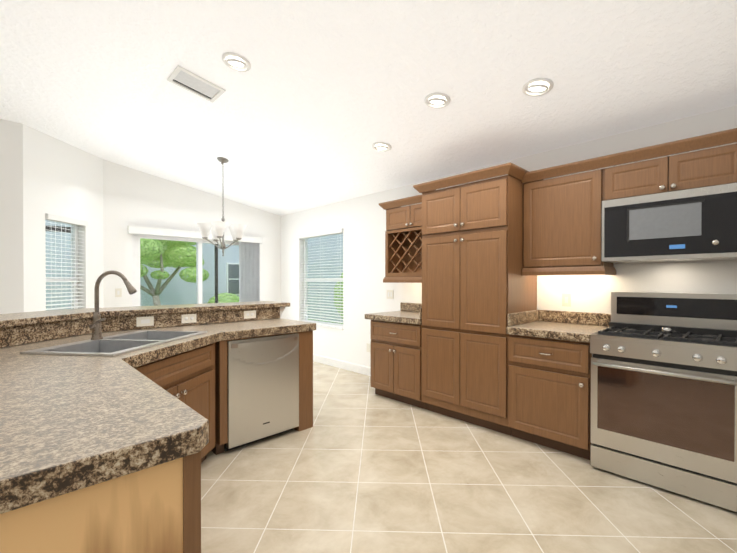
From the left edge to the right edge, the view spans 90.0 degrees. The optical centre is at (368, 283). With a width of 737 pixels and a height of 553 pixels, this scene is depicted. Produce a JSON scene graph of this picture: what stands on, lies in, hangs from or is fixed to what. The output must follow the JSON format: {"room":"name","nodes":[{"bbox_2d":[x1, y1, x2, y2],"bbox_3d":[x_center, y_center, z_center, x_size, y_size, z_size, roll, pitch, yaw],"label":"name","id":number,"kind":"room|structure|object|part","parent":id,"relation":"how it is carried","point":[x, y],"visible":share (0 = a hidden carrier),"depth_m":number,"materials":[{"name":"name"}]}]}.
{"room":"kitchen","nodes":[
{"label":"kitchen","id":0,"kind":"room"},
{"bbox_2d":[0,105,736,366],"bbox_3d":[-0.921,-0.234,0.832,7.530,3.050,9.852,0,0,-44],"label":"wall","id":1,"kind":"structure","parent":0,"point":[42,174],"depth_m":4.60,"materials":[{"name":"white paint"}]},
{"bbox_2d":[45,214,87,309],"bbox_3d":[-3.580,-0.035,4.306,0.178,1.466,0.546,0,0,2],"label":"angled window","id":2,"kind":"structure","parent":1,"relation":"in","point":[74,259],"depth_m":4.36,"materials":[{"name":"white plastic"}]},
{"bbox_3d":[-3.645,-0.035,4.308,0.341,1.390,0.329,0,0,-44],"label":"glass","id":3,"kind":"part","parent":2,"relation":"part of","materials":[{"name":"clear glass"}]},
{"bbox_3d":[-3.585,-0.035,4.306,0.509,1.466,0.500,0,0,-44],"label":"frame","id":4,"kind":"part","parent":2,"relation":"part of","materials":[{"name":"white plastic"}]},
{"bbox_2d":[115,288,121,296],"bbox_3d":[-3.381,0.126,4.982,0.072,0.116,0.008,0,0,-44],"label":"light switch","id":5,"kind":"object","parent":1,"relation":"attached to","point":[118,292],"visible":1,"depth_m":4.98,"materials":[{"name":"white plastic"}]},
{"bbox_2d":[127,225,262,306],"bbox_3d":[-2.613,0.236,5.761,1.980,2.048,0.255,0,0,-44],"label":"sliding window","id":6,"kind":"structure","parent":1,"relation":"in","point":[249,268],"depth_m":5.78,"materials":[{"name":"white plastic"}]},
{"bbox_3d":[-2.660,0.244,5.809,1.650,1.775,0.054,0,0,-44],"label":"glass","id":7,"kind":"part","parent":6,"relation":"part of","materials":[{"name":"clear glass"}]},
{"bbox_2d":[305,234,342,329],"bbox_3d":[-0.732,-0.064,5.917,0.168,1.506,1.156,0,0,-44],"label":"window","id":8,"kind":"structure","parent":1,"relation":"in","point":[306,283],"depth_m":6.11,"materials":[{"name":"white plastic"}]},
{"bbox_2d":[298,228,342,327],"bbox_3d":[-0.763,-0.077,5.887,0.100,1.476,1.152,0,0,-44],"label":"window blinds","id":9,"kind":"object","parent":8,"relation":"attached to","point":[321,234],"visible":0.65,"depth_m":5.86,"materials":[{"name":"white plastic"}]},
{"bbox_2d":[313,354,370,375],"bbox_3d":[-0.592,1.205,5.677,0.015,0.115,2.909,0,0,-44],"label":"baseboard","id":10,"kind":"structure","parent":1,"relation":"attached to","point":[357,368],"depth_m":5.42,"materials":[{"name":"white wood"}]},
{"bbox_2d":[387,290,392,298],"bbox_3d":[0.278,0.143,4.781,0.008,0.116,0.116,0,0,-44],"label":"light switch","id":11,"kind":"object","parent":1,"relation":"attached to","point":[389,294],"visible":1,"depth_m":4.78,"materials":[{"name":"white plastic"}]},
{"bbox_2d":[385,197,416,235],"bbox_3d":[0.449,-0.784,4.369,0.324,0.337,0.380,0,0,-44],"label":"upper cabinet","id":12,"kind":"object","parent":1,"relation":"attached to","point":[397,217],"depth_m":4.26,"materials":[{"name":"brown wood"}]},
{"bbox_2d":[409,196,416,231],"bbox_3d":[0.714,-0.782,4.097,0.324,0.337,0.380,0,0,-44],"label":"upper cabinet","id":13,"kind":"object","parent":1,"relation":"attached to","point":[412,200],"depth_m":4.08,"materials":[{"name":"brown wood"}]},
{"bbox_2d":[401,304,610,327],"bbox_3d":[1.705,0.299,3.302,0.019,0.105,3.730,0,0,-44],"label":"backsplash","id":14,"kind":"structure","parent":1,"relation":"attached to","point":[557,317],"depth_m":3.23,"materials":[{"name":"brown stone"}]},
{"bbox_2d":[509,308,536,327],"bbox_3d":[1.357,0.299,3.218,0.597,0.105,0.020,0,0,-44],"label":"backsplash","id":15,"kind":"structure","parent":1,"relation":"attached to","point":[514,317],"depth_m":3.17,"materials":[{"name":"brown stone"}]},
{"bbox_2d":[562,293,570,306],"bbox_3d":[1.753,0.146,3.263,0.008,0.116,0.072,0,0,-44],"label":"outlet","id":16,"kind":"object","parent":1,"relation":"attached to","point":[566,299],"visible":1,"depth_m":3.26,"materials":[{"name":"white plastic"}]},
{"bbox_2d":[525,164,614,271],"bbox_3d":[1.672,-0.503,3.113,0.324,0.740,0.610,0,0,-44],"label":"upper cabinet","id":17,"kind":"object","parent":1,"relation":"attached to","point":[563,215],"depth_m":2.97,"materials":[{"name":"brown wood"}]},
{"bbox_2d":[605,152,664,199],"bbox_3d":[2.019,-0.743,2.754,0.324,0.255,0.385,0,0,-44],"label":"upper cabinet","id":18,"kind":"object","parent":1,"relation":"attached to","point":[647,177],"depth_m":2.63,"materials":[{"name":"brown wood"}]},
{"bbox_2d":[665,140,736,191],"bbox_3d":[2.287,-0.741,2.478,0.324,0.255,0.385,0,0,-44],"label":"upper cabinet","id":19,"kind":"object","parent":1,"relation":"attached to","point":[714,166],"depth_m":2.38,"materials":[{"name":"brown wood"}]},
{"bbox_2d":[602,183,736,262],"bbox_3d":[2.119,-0.384,2.585,0.421,0.448,0.748,0,0,-44],"label":"microwave","id":20,"kind":"object","parent":19,"relation":"attached to","point":[697,224],"visible":1,"depth_m":2.43,"materials":[{"name":"silver metal"}]},
{"bbox_2d":[0,0,736,215],"bbox_3d":[-0.890,-1.450,0.973,7.480,0.579,9.720,0,0,-44],"label":"ceiling","id":21,"kind":"structure","parent":0,"point":[313,104],"depth_m":2.66,"materials":[{"name":"white paint"}]},
{"bbox_2d":[167,65,225,102],"bbox_3d":[-1.382,-1.592,2.962,0.360,0.070,0.270,0,0,-44],"label":"ceiling vent","id":22,"kind":"object","parent":21,"relation":"in","point":[191,82],"visible":0.96,"depth_m":2.95,"materials":[{"name":"metal"}]},
{"bbox_2d":[196,157,246,255],"bbox_3d":[-1.759,-0.911,4.436,0.564,1.174,0.550,0,0,-44],"label":"chandelier","id":23,"kind":"object","parent":21,"relation":"hanging from","point":[216,229],"visible":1,"depth_m":4.35,"materials":[{"name":"white glass"}]},
{"bbox_2d":[222,52,250,71],"bbox_3d":[-0.945,-1.577,2.636,0.198,0.045,0.200,0,0,-44],"label":"recessed light","id":24,"kind":"object","parent":21,"relation":"in","point":[230,63],"visible":0.98,"depth_m":2.61,"materials":[{"name":"white"}]},
{"bbox_2d":[372,142,391,151],"bbox_3d":[0.129,-1.349,3.655,0.198,0.045,0.200,0,0,-44],"label":"recessed light","id":25,"kind":"object","parent":21,"relation":"in","point":[382,148],"visible":0.98,"depth_m":3.63,"materials":[{"name":"white"}]},
{"bbox_2d":[424,92,450,108],"bbox_3d":[0.526,-1.391,2.816,0.198,0.045,0.200,0,0,-44],"label":"recessed light","id":26,"kind":"object","parent":21,"relation":"in","point":[442,102],"visible":1,"depth_m":2.79,"materials":[{"name":"white"}]},
{"bbox_2d":[522,77,553,96],"bbox_3d":[1.167,-1.347,2.543,0.198,0.045,0.200,0,0,-44],"label":"recessed light","id":27,"kind":"object","parent":21,"relation":"in","point":[543,89],"visible":1,"depth_m":2.52,"materials":[{"name":"white"}]},
{"bbox_2d":[201,361,736,552],"bbox_3d":[-0.890,1.330,0.953,7.430,0.080,9.670,0,0,-44],"label":"floor","id":28,"kind":"structure","parent":0,"point":[360,466],"depth_m":2.23,"materials":[{"name":"tile"}]},
{"bbox_2d":[0,353,312,552],"bbox_3d":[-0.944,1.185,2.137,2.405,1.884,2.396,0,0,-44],"label":"kitchen island","id":29,"kind":"object","parent":28,"relation":"on","point":[157,510],"depth_m":0.90,"materials":[{"name":"brown wood"}]},
{"bbox_2d":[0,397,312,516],"bbox_3d":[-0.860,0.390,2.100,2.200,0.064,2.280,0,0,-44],"label":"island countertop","id":30,"kind":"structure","parent":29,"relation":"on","point":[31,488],"depth_m":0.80,"materials":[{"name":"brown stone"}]},
{"bbox_2d":[0,301,315,408],"bbox_3d":[-1.138,0.223,2.142,2.700,0.039,2.670,0,0,-44],"label":"island countertop","id":31,"kind":"structure","parent":29,"relation":"on","point":[24,378],"depth_m":2.30,"materials":[{"name":"brown stone"}]},
{"bbox_2d":[89,270,136,339],"bbox_3d":[-1.573,0.133,2.265,0.218,0.426,0.242,0,0,-44],"label":"faucet","id":32,"kind":"object","parent":31,"relation":"on","point":[96,325],"depth_m":2.27,"materials":[{"name":"silver metal"}]},
{"bbox_2d":[20,270,207,355],"bbox_3d":[-1.463,0.234,2.258,0.520,0.628,0.840,0,0,7],"label":"sink","id":33,"kind":"object","parent":31,"relation":"in","point":[97,344],"visible":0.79,"depth_m":2.25,"materials":[{"name":"metal"}]},
{"bbox_2d":[20,330,207,355],"bbox_3d":[-1.463,0.447,2.259,0.980,0.201,0.933,0,0,-44],"label":"basin","id":34,"kind":"object","parent":33,"relation":"in","point":[114,345],"depth_m":2.24,"materials":[{"name":"metal"}]},
{"bbox_2d":[224,333,298,451],"bbox_3d":[-0.994,0.853,3.130,0.614,0.848,0.580,0,0,-44],"label":"dishwasher","id":35,"kind":"object","parent":28,"relation":"on","point":[262,388],"visible":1,"depth_m":2.92,"materials":[{"name":"silver metal"}]},
{"bbox_2d":[371,320,420,407],"bbox_3d":[0.487,0.839,4.130,0.616,0.864,0.730,0,0,-44],"label":"base cabinet","id":36,"kind":"object","parent":28,"relation":"on","point":[395,348],"depth_m":3.89,"materials":[{"name":"brown wood"}]},
{"bbox_2d":[365,312,420,323],"bbox_3d":[0.456,0.376,4.141,0.641,0.059,0.787,0,0,-44],"label":"countertop","id":37,"kind":"structure","parent":36,"relation":"on","point":[393,317],"depth_m":3.98,"materials":[{"name":"brown stone"}]},
{"bbox_2d":[417,164,540,433],"bbox_3d":[1.048,0.154,3.549,0.616,2.242,0.880,0,0,-44],"label":"tall cabinet","id":38,"kind":"object","parent":28,"relation":"on","point":[476,337],"depth_m":3.27,"materials":[{"name":"brown wood"}]},
{"bbox_2d":[505,336,591,459],"bbox_3d":[1.567,0.846,3.019,0.616,0.864,0.610,0,0,-44],"label":"base cabinet","id":39,"kind":"object","parent":28,"relation":"on","point":[548,382],"depth_m":2.79,"materials":[{"name":"brown wood"}]},
{"bbox_2d":[505,320,605,343],"bbox_3d":[1.560,0.382,3.005,0.641,0.059,0.609,0,0,-44],"label":"countertop","id":40,"kind":"structure","parent":39,"relation":"on","point":[546,329],"depth_m":2.87,"materials":[{"name":"brown stone"}]},
{"bbox_2d":[590,292,736,511],"bbox_3d":[2.002,0.676,2.478,0.712,1.210,0.754,0,0,-44],"label":"range","id":41,"kind":"object","parent":28,"relation":"on","point":[663,390],"visible":1,"depth_m":2.31,"materials":[{"name":"silver metal"}]},
{"label":"outside","id":42,"kind":"structure","parent":0,"visible":0},
{"bbox_3d":[-8.027,1.406,15.305,60.000,0.200,57.000,0,0,-44],"label":"ground","id":43,"kind":"structure","parent":42,"visible":0},
{"bbox_2d":[140,241,193,305],"bbox_3d":[-5.910,0.037,9.893,2.335,2.619,0.948,0,0,-44],"label":"trunk","id":44,"kind":"object","parent":43,"relation":"on","point":[158,285],"depth_m":9.88,"materials":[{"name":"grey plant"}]},
{"bbox_2d":[140,238,342,318],"bbox_3d":[-4.608,-0.895,6.826,13.637,4.891,11.176,0,0,-44],"label":"foliage","id":45,"kind":"object","parent":44,"relation":"attached to","point":[147,249],"depth_m":9.91,"materials":[{"name":"green plant"}]},
{"bbox_2d":[45,220,342,321],"bbox_3d":[-4.911,-2.217,10.643,36.000,7.100,38.000,0,0,-44],"label":"house","id":46,"kind":"structure","parent":43,"relation":"on","point":[191,293],"depth_m":13.14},
{"bbox_3d":[-5.060,1.323,5.638,6.780,0.080,2.940,0,0,-44],"label":"lanai","id":47,"kind":"object","parent":43,"relation":"on","visible":0},
{"bbox_2d":[45,225,217,302],"bbox_3d":[-5.078,0.113,5.599,6.710,2.340,2.920,0,0,-44],"label":"cage","id":48,"kind":"object","parent":47,"relation":"on","point":[216,253],"depth_m":8.90,"materials":[{"name":"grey metal"}]}
]}

